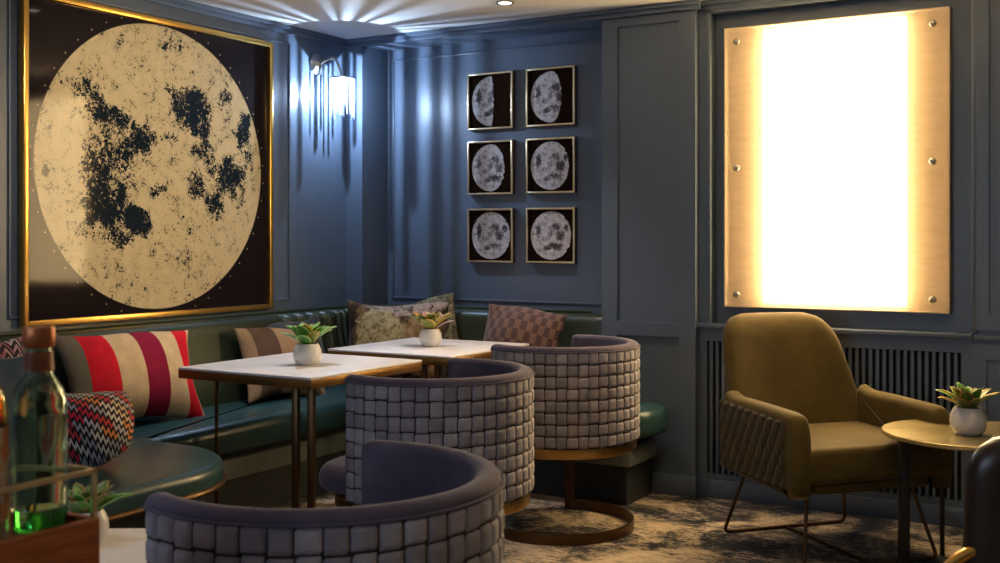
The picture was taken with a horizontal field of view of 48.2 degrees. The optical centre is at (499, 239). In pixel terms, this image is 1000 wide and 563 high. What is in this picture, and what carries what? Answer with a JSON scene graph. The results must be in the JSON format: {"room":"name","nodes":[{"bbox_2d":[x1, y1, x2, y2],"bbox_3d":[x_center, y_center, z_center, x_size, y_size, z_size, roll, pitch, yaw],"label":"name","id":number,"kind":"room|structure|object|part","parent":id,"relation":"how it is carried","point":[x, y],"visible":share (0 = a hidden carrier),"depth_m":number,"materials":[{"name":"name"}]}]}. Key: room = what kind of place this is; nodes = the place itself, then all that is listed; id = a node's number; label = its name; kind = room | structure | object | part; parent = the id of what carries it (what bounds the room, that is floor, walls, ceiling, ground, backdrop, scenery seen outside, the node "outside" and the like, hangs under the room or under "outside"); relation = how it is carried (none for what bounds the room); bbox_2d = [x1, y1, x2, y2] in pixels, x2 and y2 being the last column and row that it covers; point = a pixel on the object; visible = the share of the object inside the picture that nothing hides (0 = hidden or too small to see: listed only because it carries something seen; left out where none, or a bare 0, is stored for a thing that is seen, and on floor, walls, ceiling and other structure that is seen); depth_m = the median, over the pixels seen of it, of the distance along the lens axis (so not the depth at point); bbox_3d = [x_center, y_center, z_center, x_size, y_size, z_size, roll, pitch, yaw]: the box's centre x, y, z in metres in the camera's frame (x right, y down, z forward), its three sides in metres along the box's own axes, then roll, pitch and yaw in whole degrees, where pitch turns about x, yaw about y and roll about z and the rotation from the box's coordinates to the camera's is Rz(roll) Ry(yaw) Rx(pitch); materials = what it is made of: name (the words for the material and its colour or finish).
{"room":"lounge bar","nodes":[
{"label":"lounge bar","id":0,"kind":"room"},
{"bbox_2d":[0,0,345,331],"bbox_3d":[-2.825,0.045,3.373,0.120,2.410,7.370,0,0,31],"label":"wall","id":1,"kind":"structure","parent":0,"point":[317,141],"depth_m":6.13,"materials":[{"name":"blue paint"}]},
{"bbox_2d":[18,0,272,327],"bbox_3d":[-1.600,-0.338,5.282,0.040,1.408,1.511,0,0,31],"label":"print","id":2,"kind":"object","parent":1,"relation":"attached to","point":[145,142],"visible":1,"depth_m":5.15},
{"bbox_2d":[8,0,289,319],"bbox_3d":[-2.101,-0.369,4.472,0.009,1.398,3.760,0,0,31],"label":"trim panel","id":3,"kind":"object","parent":1,"relation":"attached to","point":[9,1],"visible":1,"depth_m":5.01,"materials":[{"name":"blue paint"}]},
{"bbox_2d":[144,0,346,47],"bbox_3d":[-2.729,-1.137,3.386,0.030,0.045,7.250,0,0,31],"label":"crown molding","id":4,"kind":"structure","parent":1,"relation":"attached to","point":[187,5],"depth_m":5.80,"materials":[{"name":"blue paint"}]},
{"bbox_2d":[309,53,354,120],"bbox_3d":[-0.927,-0.856,6.258,0.241,0.383,0.142,0,0,19],"label":"wall sconce","id":5,"kind":"object","parent":1,"relation":"attached to","point":[316,62],"visible":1,"depth_m":6.23,"materials":[{"name":"silver metal"}]},
{"bbox_3d":[-0.942,-0.784,6.220,0.007,0.226,0.008,0,0,31],"label":"crystal rod","id":6,"kind":"part","parent":5,"relation":"part of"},
{"bbox_3d":[-0.935,-0.793,6.205,0.009,0.208,0.007,0,0,1],"label":"crystal rod","id":7,"kind":"part","parent":5,"relation":"part of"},
{"bbox_3d":[-0.942,-0.950,6.256,0.142,0.140,0.015,0,0,13],"label":"arm","id":8,"kind":"part","parent":5,"relation":"part of","materials":[{"name":"silver metal"}]},
{"bbox_3d":[-0.929,-0.813,6.198,0.008,0.168,0.007,0,0,1],"label":"crystal rod","id":9,"kind":"part","parent":5,"relation":"part of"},
{"bbox_3d":[-0.915,-0.781,6.187,0.007,0.233,0.008,0,0,31],"label":"crystal rod","id":10,"kind":"part","parent":5,"relation":"part of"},
{"bbox_3d":[-0.905,-0.798,6.181,0.007,0.197,0.009,0,0,-29],"label":"crystal rod","id":11,"kind":"part","parent":5,"relation":"part of","materials":[{"name":"clear glass"}]},
{"bbox_3d":[-0.892,-0.805,6.177,0.008,0.185,0.009,0,0,31],"label":"crystal rod","id":12,"kind":"part","parent":5,"relation":"part of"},
{"bbox_3d":[-0.884,-0.792,6.176,0.007,0.210,0.008,0,0,31],"label":"crystal rod","id":13,"kind":"part","parent":5,"relation":"part of","materials":[{"name":"clear glass"}]},
{"bbox_3d":[-0.874,-0.790,6.177,0.006,0.214,0.006,0,0,31],"label":"crystal rod","id":14,"kind":"part","parent":5,"relation":"part of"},
{"bbox_3d":[-0.881,-0.792,6.308,0.007,0.210,0.008,0,0,31],"label":"crystal rod","id":15,"kind":"part","parent":5,"relation":"part of","materials":[{"name":"clear glass"}]},
{"bbox_3d":[-0.846,-0.794,6.186,0.006,0.205,0.007,0,0,31],"label":"crystal rod","id":16,"kind":"part","parent":5,"relation":"part of","materials":[{"name":"clear glass"}]},
{"bbox_3d":[-0.848,-0.797,6.300,0.006,0.200,0.007,0,0,31],"label":"crystal rod","id":17,"kind":"part","parent":5,"relation":"part of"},
{"bbox_3d":[-0.828,-0.798,6.202,0.007,0.198,0.008,0,0,31],"label":"crystal rod","id":18,"kind":"part","parent":5,"relation":"part of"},
{"bbox_3d":[-0.820,-0.789,6.216,0.006,0.216,0.007,0,0,31],"label":"crystal rod","id":19,"kind":"part","parent":5,"relation":"part of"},
{"bbox_3d":[-0.815,-0.789,6.229,0.005,0.215,0.006,0,0,31],"label":"crystal rod","id":20,"kind":"part","parent":5,"relation":"part of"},
{"bbox_2d":[189,0,703,38],"bbox_3d":[-0.188,-1.220,2.028,6.088,0.120,7.800,0,0,31],"label":"ceiling","id":21,"kind":"structure","parent":0,"point":[345,19],"depth_m":5.66,"materials":[{"name":"paint"}]},
{"bbox_2d":[496,0,513,5],"bbox_3d":[0.025,-1.155,5.460,0.090,0.009,0.090,0,0,31],"label":"recessed light","id":22,"kind":"object","parent":21,"relation":"in","point":[501,2],"visible":1,"depth_m":5.44,"materials":[{"name":"silver metal"}]},
{"bbox_2d":[273,491,962,562],"bbox_3d":[-0.188,1.310,2.028,6.088,0.120,7.800,0,0,31],"label":"carpet","id":23,"kind":"structure","parent":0,"point":[668,528],"depth_m":4.75,"materials":[{"name":"carpet"}]},
{"bbox_2d":[100,528,146,562],"bbox_3d":[-0.965,0.930,2.082,0.600,0.640,0.564,0,0,0],"label":"table","id":24,"kind":"object","parent":23,"relation":"on","point":[120,545],"visible":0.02,"depth_m":2.22,"materials":[{"name":"stone"}]},
{"bbox_2d":[68,480,133,542],"bbox_3d":[-0.840,0.552,2.247,0.168,0.117,0.142,0,0,31],"label":"potted plant","id":25,"kind":"object","parent":24,"relation":"on","point":[79,497],"visible":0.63,"depth_m":2.23,"materials":[{"name":"green plant"}]},
{"bbox_3d":[-0.830,0.576,2.240,0.088,0.068,0.088,0,0,31],"label":"pot","id":26,"kind":"part","parent":25,"relation":"part of","materials":[{"name":"white ceramic"}]},
{"bbox_2d":[68,438,226,527],"bbox_3d":[-1.763,1.016,3.738,1.282,0.467,1.562,0,0,31],"label":"bench","id":27,"kind":"object","parent":23,"relation":"on","point":[146,468],"visible":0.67,"depth_m":3.77,"materials":[{"name":"teal leather"}]},
{"bbox_2d":[0,355,23,423],"bbox_3d":[-1.825,0.591,3.993,0.346,0.358,0.142,0,0,-45],"label":"cushion","id":28,"kind":"object","parent":27,"relation":"on","point":[11,369],"visible":0.16,"depth_m":4.04,"materials":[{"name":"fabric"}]},
{"bbox_2d":[0,337,23,357],"bbox_3d":[-1.959,0.582,4.203,0.161,0.398,0.464,0,0,28],"label":"cushion","id":29,"kind":"object","parent":27,"relation":"on","point":[11,348],"visible":0.19,"depth_m":4.35,"materials":[{"name":"fabric"}]},
{"bbox_2d":[66,391,133,467],"bbox_3d":[-1.425,0.649,3.803,0.348,0.256,0.261,0,0,-8],"label":"cushion","id":30,"kind":"object","parent":27,"relation":"on","point":[100,424],"visible":0.59,"depth_m":3.73,"materials":[{"name":"multicoloured fabric"}]},
{"bbox_2d":[178,352,421,507],"bbox_3d":[-0.824,0.885,4.693,0.700,0.730,0.735,0,0,31],"label":"cafe table","id":31,"kind":"object","parent":23,"relation":"on","point":[278,370],"visible":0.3,"depth_m":4.65,"materials":[{"name":"stone"}]},
{"bbox_3d":[-1.184,0.907,4.671,0.012,0.685,0.012,0,0,31],"label":"support rod","id":32,"kind":"part","parent":31,"relation":"part of","materials":[{"name":"brown metal"}]},
{"bbox_3d":[-0.857,0.892,4.698,0.028,0.655,0.034,0,0,9],"label":"leg","id":33,"kind":"part","parent":31,"relation":"part of","materials":[{"name":"brown metal"}]},
{"bbox_2d":[279,322,336,365],"bbox_3d":[-0.809,0.433,4.640,0.215,0.175,0.246,0,0,31],"label":"potted plant","id":34,"kind":"object","parent":31,"relation":"on","point":[306,352],"visible":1,"depth_m":4.60,"materials":[{"name":"green plant"}]},
{"bbox_3d":[-0.799,0.476,4.644,0.118,0.088,0.118,0,0,31],"label":"pot","id":35,"kind":"part","parent":34,"relation":"part of","materials":[{"name":"white ceramic"}]},
{"bbox_3d":[-0.790,0.892,4.687,0.028,0.655,0.034,0,0,9],"label":"leg","id":36,"kind":"part","parent":31,"relation":"part of","materials":[{"name":"brown metal"}]},
{"bbox_2d":[142,440,505,562],"bbox_3d":[-0.340,0.845,2.142,0.714,0.810,0.715,0,0,31],"label":"tub chair","id":37,"kind":"object","parent":23,"relation":"on","point":[421,502],"visible":1,"depth_m":1.87,"materials":[{"name":"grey fabric"}]},
{"bbox_3d":[-0.254,0.642,2.092,0.487,0.405,0.688,0,0,31],"label":"backrest","id":38,"kind":"part","parent":37,"relation":"part of","materials":[{"name":"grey fabric"}]},
{"bbox_3d":[-0.243,0.658,2.085,0.472,0.392,0.699,0,0,31],"label":"woven panel","id":39,"kind":"part","parent":37,"relation":"part of","materials":[{"name":"grey fabric"}]},
{"bbox_2d":[0,304,668,527],"bbox_3d":[-0.612,0.812,4.971,2.035,0.875,2.835,0,0,31],"label":"banquette","id":40,"kind":"object","parent":23,"relation":"on","point":[255,438],"visible":0.25,"depth_m":5.32,"materials":[{"name":"teal leather"}]},
{"bbox_2d":[56,330,204,418],"bbox_3d":[-1.583,0.603,4.811,0.220,0.438,0.765,0,0,29],"label":"cushion","id":41,"kind":"object","parent":40,"relation":"on","point":[143,365],"visible":0.68,"depth_m":4.75,"materials":[{"name":"fabric"}]},
{"bbox_2d":[234,327,325,403],"bbox_3d":[-1.097,0.627,5.613,0.195,0.393,0.555,0,0,39],"label":"cushion","id":42,"kind":"object","parent":40,"relation":"on","point":[262,341],"visible":0.41,"depth_m":5.48,"materials":[{"name":"beige fabric"}]},
{"bbox_2d":[265,315,323,396],"bbox_3d":[-1.045,0.608,5.824,0.132,0.415,0.442,0,0,39],"label":"cushion","id":43,"kind":"object","parent":40,"relation":"on","point":[314,320],"visible":0.11,"depth_m":5.82,"materials":[{"name":"grey fabric"}]},
{"bbox_3d":[-0.793,0.650,5.078,1.615,0.520,2.835,0,0,31],"label":"backrest","id":44,"kind":"part","parent":40,"relation":"part of","materials":[{"name":"green leather"}]},
{"bbox_2d":[346,299,448,378],"bbox_3d":[-0.569,0.566,6.165,0.600,0.468,0.193,0,0,-5],"label":"cushion","id":45,"kind":"object","parent":40,"relation":"on","point":[367,323],"visible":0.35,"depth_m":6.14,"materials":[{"name":"fabric"}]},
{"bbox_2d":[132,384,668,455],"bbox_3d":[-0.491,0.863,5.152,2.010,0.135,2.170,0,0,31],"label":"seat cushion","id":46,"kind":"object","parent":40,"relation":"on","point":[243,426],"depth_m":5.09,"materials":[{"name":"teal leather"}]},
{"bbox_2d":[415,293,458,373],"bbox_3d":[-0.418,0.577,6.284,0.536,0.560,0.126,0,0,21],"label":"cushion","id":47,"kind":"object","parent":40,"relation":"on","point":[451,328],"visible":0.13,"depth_m":6.23,"materials":[{"name":"fabric"}]},
{"bbox_3d":[-0.363,1.020,4.992,1.437,0.090,2.025,0,0,31],"label":"plinth rail","id":48,"kind":"part","parent":40,"relation":"part of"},
{"bbox_2d":[483,303,566,346],"bbox_3d":[0.101,0.587,5.902,0.533,0.480,0.180,0,0,36],"label":"cushion","id":49,"kind":"object","parent":40,"relation":"on","point":[511,324],"visible":0.45,"depth_m":5.85,"materials":[{"name":"fabric"}]},
{"bbox_2d":[319,358,534,515],"bbox_3d":[-0.230,0.845,3.854,0.714,0.810,0.715,0,0,31],"label":"tub chair","id":50,"kind":"object","parent":23,"relation":"on","point":[484,408],"visible":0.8,"depth_m":3.58,"materials":[{"name":"grey fabric"}]},
{"bbox_2d":[319,455,345,494],"bbox_3d":[-0.260,0.805,3.872,0.633,0.090,0.566,0,0,31],"label":"seat cushion","id":51,"kind":"object","parent":50,"relation":"on","point":[332,475],"depth_m":3.74,"materials":[{"name":"purple fabric"}]},
{"bbox_2d":[328,337,528,378],"bbox_3d":[-0.337,0.885,5.457,0.700,0.730,0.720,0,0,31],"label":"cafe table","id":52,"kind":"object","parent":23,"relation":"on","point":[438,356],"visible":0.23,"depth_m":5.29,"materials":[{"name":"stone"}]},
{"bbox_3d":[-0.371,0.892,5.462,0.028,0.655,0.034,0,0,9],"label":"leg","id":53,"kind":"part","parent":52,"relation":"part of","materials":[{"name":"brown metal"}]},
{"bbox_2d":[408,311,453,346],"bbox_3d":[-0.344,0.435,5.458,0.236,0.170,0.209,0,0,-42],"label":"potted plant","id":54,"kind":"object","parent":52,"relation":"on","point":[430,335],"visible":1,"depth_m":5.41,"materials":[{"name":"green plant"}]},
{"bbox_3d":[-0.339,0.477,5.450,0.110,0.085,0.110,0,0,31],"label":"pot","id":55,"kind":"part","parent":54,"relation":"part of","materials":[{"name":"white ceramic"}]},
{"bbox_3d":[-0.304,0.892,5.451,0.028,0.655,0.034,0,0,9],"label":"leg","id":56,"kind":"part","parent":52,"relation":"part of","materials":[{"name":"brown metal"}]},
{"bbox_2d":[490,334,640,545],"bbox_3d":[0.261,0.845,4.882,0.714,0.810,0.715,0,0,38],"label":"tub chair","id":57,"kind":"object","parent":23,"relation":"on","point":[587,394],"visible":0.81,"depth_m":4.57,"materials":[{"name":"grey fabric"}]},
{"bbox_3d":[0.339,0.642,4.822,0.487,0.405,0.688,0,0,38],"label":"backrest","id":58,"kind":"part","parent":57,"relation":"part of","materials":[{"name":"grey fabric"}]},
{"bbox_3d":[0.349,0.658,4.814,0.472,0.392,0.699,0,0,38],"label":"woven panel","id":59,"kind":"part","parent":57,"relation":"part of","materials":[{"name":"grey fabric"}]},
{"bbox_3d":[0.324,1.074,5.194,0.044,0.352,0.012,0,0,12],"label":"leg","id":60,"kind":"part","parent":57,"relation":"part of","materials":[{"name":"brown metal"}]},
{"bbox_2d":[719,312,952,562],"bbox_3d":[1.302,0.787,4.607,0.752,0.924,0.813,0,0,-18],"label":"armchair","id":61,"kind":"object","parent":23,"relation":"on","point":[795,422],"visible":0.85,"depth_m":4.54,"materials":[{"name":"yellow fabric"}]},
{"bbox_3d":[0.981,0.797,4.400,0.013,0.275,0.485,0,0,-18],"label":"quilted panel","id":62,"kind":"part","parent":61,"relation":"part of","materials":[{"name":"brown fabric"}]},
{"bbox_3d":[1.039,0.798,4.389,0.087,0.344,0.560,0,0,-18],"label":"arm","id":63,"kind":"part","parent":61,"relation":"part of","materials":[{"name":"yellow fabric"}]},
{"bbox_3d":[1.249,1.103,4.805,0.604,0.294,0.095,0,0,-18],"label":"leg frame","id":64,"kind":"part","parent":61,"relation":"part of","materials":[{"name":"brown metal"}]},
{"bbox_3d":[1.242,0.637,4.826,0.670,0.625,0.360,0,0,-18],"label":"backrest","id":65,"kind":"part","parent":61,"relation":"part of","materials":[{"name":"yellow fabric"}]},
{"bbox_3d":[1.337,0.938,4.534,0.540,0.044,0.570,0,0,-18],"label":"seat","id":66,"kind":"part","parent":61,"relation":"part of","materials":[{"name":"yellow fabric"}]},
{"bbox_3d":[1.410,1.103,4.311,0.604,0.294,0.095,0,0,-18],"label":"leg frame","id":67,"kind":"part","parent":61,"relation":"part of","materials":[{"name":"brown metal"}]},
{"bbox_2d":[809,421,943,484],"bbox_3d":[1.347,0.848,4.485,0.624,0.135,0.550,0,0,-18],"label":"seat cushion","id":68,"kind":"object","parent":61,"relation":"on","point":[840,452],"depth_m":4.25,"materials":[{"name":"yellow fabric"}]},
{"bbox_3d":[1.648,0.798,4.588,0.075,0.344,0.560,0,0,-18],"label":"arm","id":69,"kind":"part","parent":61,"relation":"part of","materials":[{"name":"yellow fabric"}]},
{"bbox_2d":[881,419,999,562],"bbox_3d":[1.748,0.983,4.150,0.630,0.535,0.630,0,0,0],"label":"round side table","id":70,"kind":"object","parent":23,"relation":"on","point":[914,431],"visible":0.71,"depth_m":4.10,"materials":[{"name":"gold metal"}]},
{"bbox_3d":[1.486,0.992,4.115,0.032,0.517,0.032,0,0,-8],"label":"leg","id":71,"kind":"part","parent":70,"relation":"part of","materials":[{"name":"black metal"}]},
{"bbox_3d":[1.748,0.992,4.420,0.016,0.517,0.012,0,0,0],"label":"leg","id":72,"kind":"part","parent":70,"relation":"part of","materials":[{"name":"black metal"}]},
{"bbox_2d":[936,382,999,435],"bbox_3d":[1.704,0.623,4.101,0.215,0.185,0.209,0,0,-22],"label":"potted plant","id":73,"kind":"object","parent":70,"relation":"on","point":[966,418],"visible":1,"depth_m":4.06,"materials":[{"name":"green plant"}]},
{"bbox_3d":[1.718,0.665,4.100,0.131,0.100,0.131,0,0,31],"label":"pot","id":74,"kind":"part","parent":73,"relation":"part of","materials":[{"name":"white ceramic"}]},
{"bbox_2d":[944,437,999,562],"bbox_3d":[1.127,0.802,2.300,0.681,0.894,0.541,0,0,2],"label":"leather chair","id":75,"kind":"object","parent":23,"relation":"on","point":[981,521],"visible":1,"depth_m":2.08,"materials":[{"name":"black leather"}]},
{"bbox_3d":[0.860,0.907,2.323,0.146,0.683,0.477,0,0,2],"label":"leg frame","id":76,"kind":"part","parent":75,"relation":"part of","materials":[{"name":"gold metal"}]},
{"bbox_3d":[1.119,0.583,2.089,0.500,0.455,0.119,0,0,2],"label":"backrest","id":77,"kind":"part","parent":75,"relation":"part of","materials":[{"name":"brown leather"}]},
{"bbox_3d":[-0.760,0.885,1.420,0.660,0.730,0.540,0,0,0],"label":"countertop","id":78,"kind":"structure","parent":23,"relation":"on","visible":0},
{"bbox_2d":[0,464,99,562],"bbox_3d":[-0.745,0.418,1.442,0.222,0.204,0.380,0,0,31],"label":"crate","id":79,"kind":"object","parent":78,"relation":"on","point":[78,540],"visible":0.71,"depth_m":1.50,"materials":[{"name":"brown wood"}]},
{"bbox_2d":[0,384,8,540],"bbox_3d":[-0.679,0.260,1.453,0.076,0.270,0.076,0,0,31],"label":"glass bottle","id":80,"kind":"object","parent":79,"relation":"on","point":[4,426],"visible":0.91,"depth_m":1.45,"materials":[{"name":"brown"}]},
{"bbox_2d":[9,325,67,534],"bbox_3d":[-0.631,0.257,1.530,0.074,0.276,0.074,0,0,31],"label":"glass bottle","id":81,"kind":"object","parent":79,"relation":"on","point":[38,412],"visible":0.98,"depth_m":1.50,"materials":[{"name":"green glass"}]},
{"bbox_3d":[-0.746,0.353,1.442,0.215,0.073,0.375,0,0,31],"label":"rail","id":82,"kind":"part","parent":79,"relation":"part of","materials":[{"name":"gold metal"}]},
{"bbox_2d":[346,0,999,507],"bbox_3d":[1.688,0.045,5.200,6.028,2.410,0.370,0,0,31],"label":"wall","id":83,"kind":"structure","parent":0,"point":[432,201],"depth_m":5.60,"materials":[{"name":"blue paint"}]},
{"bbox_2d":[467,71,514,130],"bbox_3d":[-0.050,-0.777,6.281,0.295,0.318,0.036,0,0,31],"label":"photograph","id":84,"kind":"object","parent":83,"relation":"attached to","point":[490,96],"visible":1,"depth_m":6.28,"materials":[{"name":"printed moon photograph paper"},{"name":"pale gold metal"}]},
{"bbox_2d":[467,140,514,194],"bbox_3d":[-0.050,-0.403,6.281,0.295,0.301,0.036,0,0,31],"label":"photograph","id":85,"kind":"object","parent":83,"relation":"attached to","point":[490,164],"visible":1,"depth_m":6.28,"materials":[{"name":"grey paper"}]},
{"bbox_2d":[467,208,514,262],"bbox_3d":[-0.050,-0.022,6.281,0.295,0.301,0.036,0,0,31],"label":"photograph","id":86,"kind":"object","parent":83,"relation":"attached to","point":[490,232],"visible":1,"depth_m":6.28,"materials":[{"name":"grey paper"}]},
{"bbox_2d":[392,39,601,304],"bbox_3d":[-0.013,-0.359,6.277,1.456,1.418,0.009,0,0,31],"label":"molding","id":87,"kind":"structure","parent":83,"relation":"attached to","point":[594,40],"depth_m":6.43,"materials":[{"name":"blue paint"}]},
{"bbox_2d":[526,65,576,127],"bbox_3d":[0.279,-0.777,6.087,0.298,0.318,0.036,0,0,31],"label":"photograph","id":88,"kind":"object","parent":83,"relation":"attached to","point":[551,92],"visible":1,"depth_m":6.08,"materials":[{"name":"grey paper"}]},
{"bbox_2d":[526,136,576,193],"bbox_3d":[0.279,-0.403,6.087,0.298,0.301,0.036,0,0,31],"label":"photograph","id":89,"kind":"object","parent":83,"relation":"attached to","point":[551,163],"visible":1,"depth_m":6.08,"materials":[{"name":"grey paper"}]},
{"bbox_2d":[526,207,576,262],"bbox_3d":[0.279,-0.022,6.087,0.298,0.301,0.036,0,0,31],"label":"photograph","id":90,"kind":"object","parent":83,"relation":"attached to","point":[551,233],"visible":1,"depth_m":6.08,"materials":[{"name":"grey paper"}]},
{"bbox_3d":[0.281,-0.022,6.090,0.298,0.301,0.027,0,0,31],"label":"frame","id":91,"kind":"part","parent":90,"relation":"part of","materials":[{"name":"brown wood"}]},
{"bbox_2d":[346,0,793,47],"bbox_3d":[1.599,-1.137,5.049,5.788,0.045,0.080,0,0,31],"label":"crown molding","id":92,"kind":"structure","parent":83,"relation":"attached to","point":[684,5],"depth_m":5.78,"materials":[{"name":"blue paint"}]},
{"bbox_2d":[710,341,741,476],"bbox_3d":[1.108,0.815,5.429,0.155,0.643,0.066,0,0,31],"label":"air vent","id":93,"kind":"object","parent":83,"relation":"in","point":[717,382],"depth_m":5.44,"materials":[{"name":"metal"}]},
{"bbox_2d":[652,472,963,527],"bbox_3d":[2.311,1.200,4.638,4.144,0.100,0.064,0,0,31],"label":"baseboard","id":94,"kind":"structure","parent":83,"relation":"attached to","point":[855,505],"depth_m":5.20,"materials":[{"name":"blue paint"}]},
{"bbox_2d":[724,6,951,313],"bbox_3d":[1.539,-0.349,5.179,1.028,1.350,0.068,0,0,31],"label":"light panel","id":95,"kind":"object","parent":83,"relation":"attached to","point":[838,130],"visible":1,"depth_m":5.14,"materials":[{"name":"white"}]},
{"bbox_2d":[707,0,976,333],"bbox_3d":[1.532,-0.354,5.130,1.217,1.524,0.018,0,0,31],"label":"molding","id":96,"kind":"structure","parent":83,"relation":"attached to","point":[709,12],"depth_m":5.35,"materials":[{"name":"blue paint"}]},
{"bbox_2d":[697,323,999,341],"bbox_3d":[2.552,0.421,4.555,3.645,0.027,0.110,0,0,31],"label":"sill","id":97,"kind":"structure","parent":83,"relation":"attached to","point":[865,331],"depth_m":4.96,"materials":[{"name":"blue paint"}]},
{"bbox_2d":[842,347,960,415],"bbox_3d":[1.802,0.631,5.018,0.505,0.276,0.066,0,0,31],"label":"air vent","id":98,"kind":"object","parent":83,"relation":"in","point":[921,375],"depth_m":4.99,"materials":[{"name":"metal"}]},
{"bbox_2d":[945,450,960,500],"bbox_3d":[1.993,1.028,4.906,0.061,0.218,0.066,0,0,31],"label":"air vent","id":99,"kind":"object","parent":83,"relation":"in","point":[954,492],"depth_m":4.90,"materials":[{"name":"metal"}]}
]}

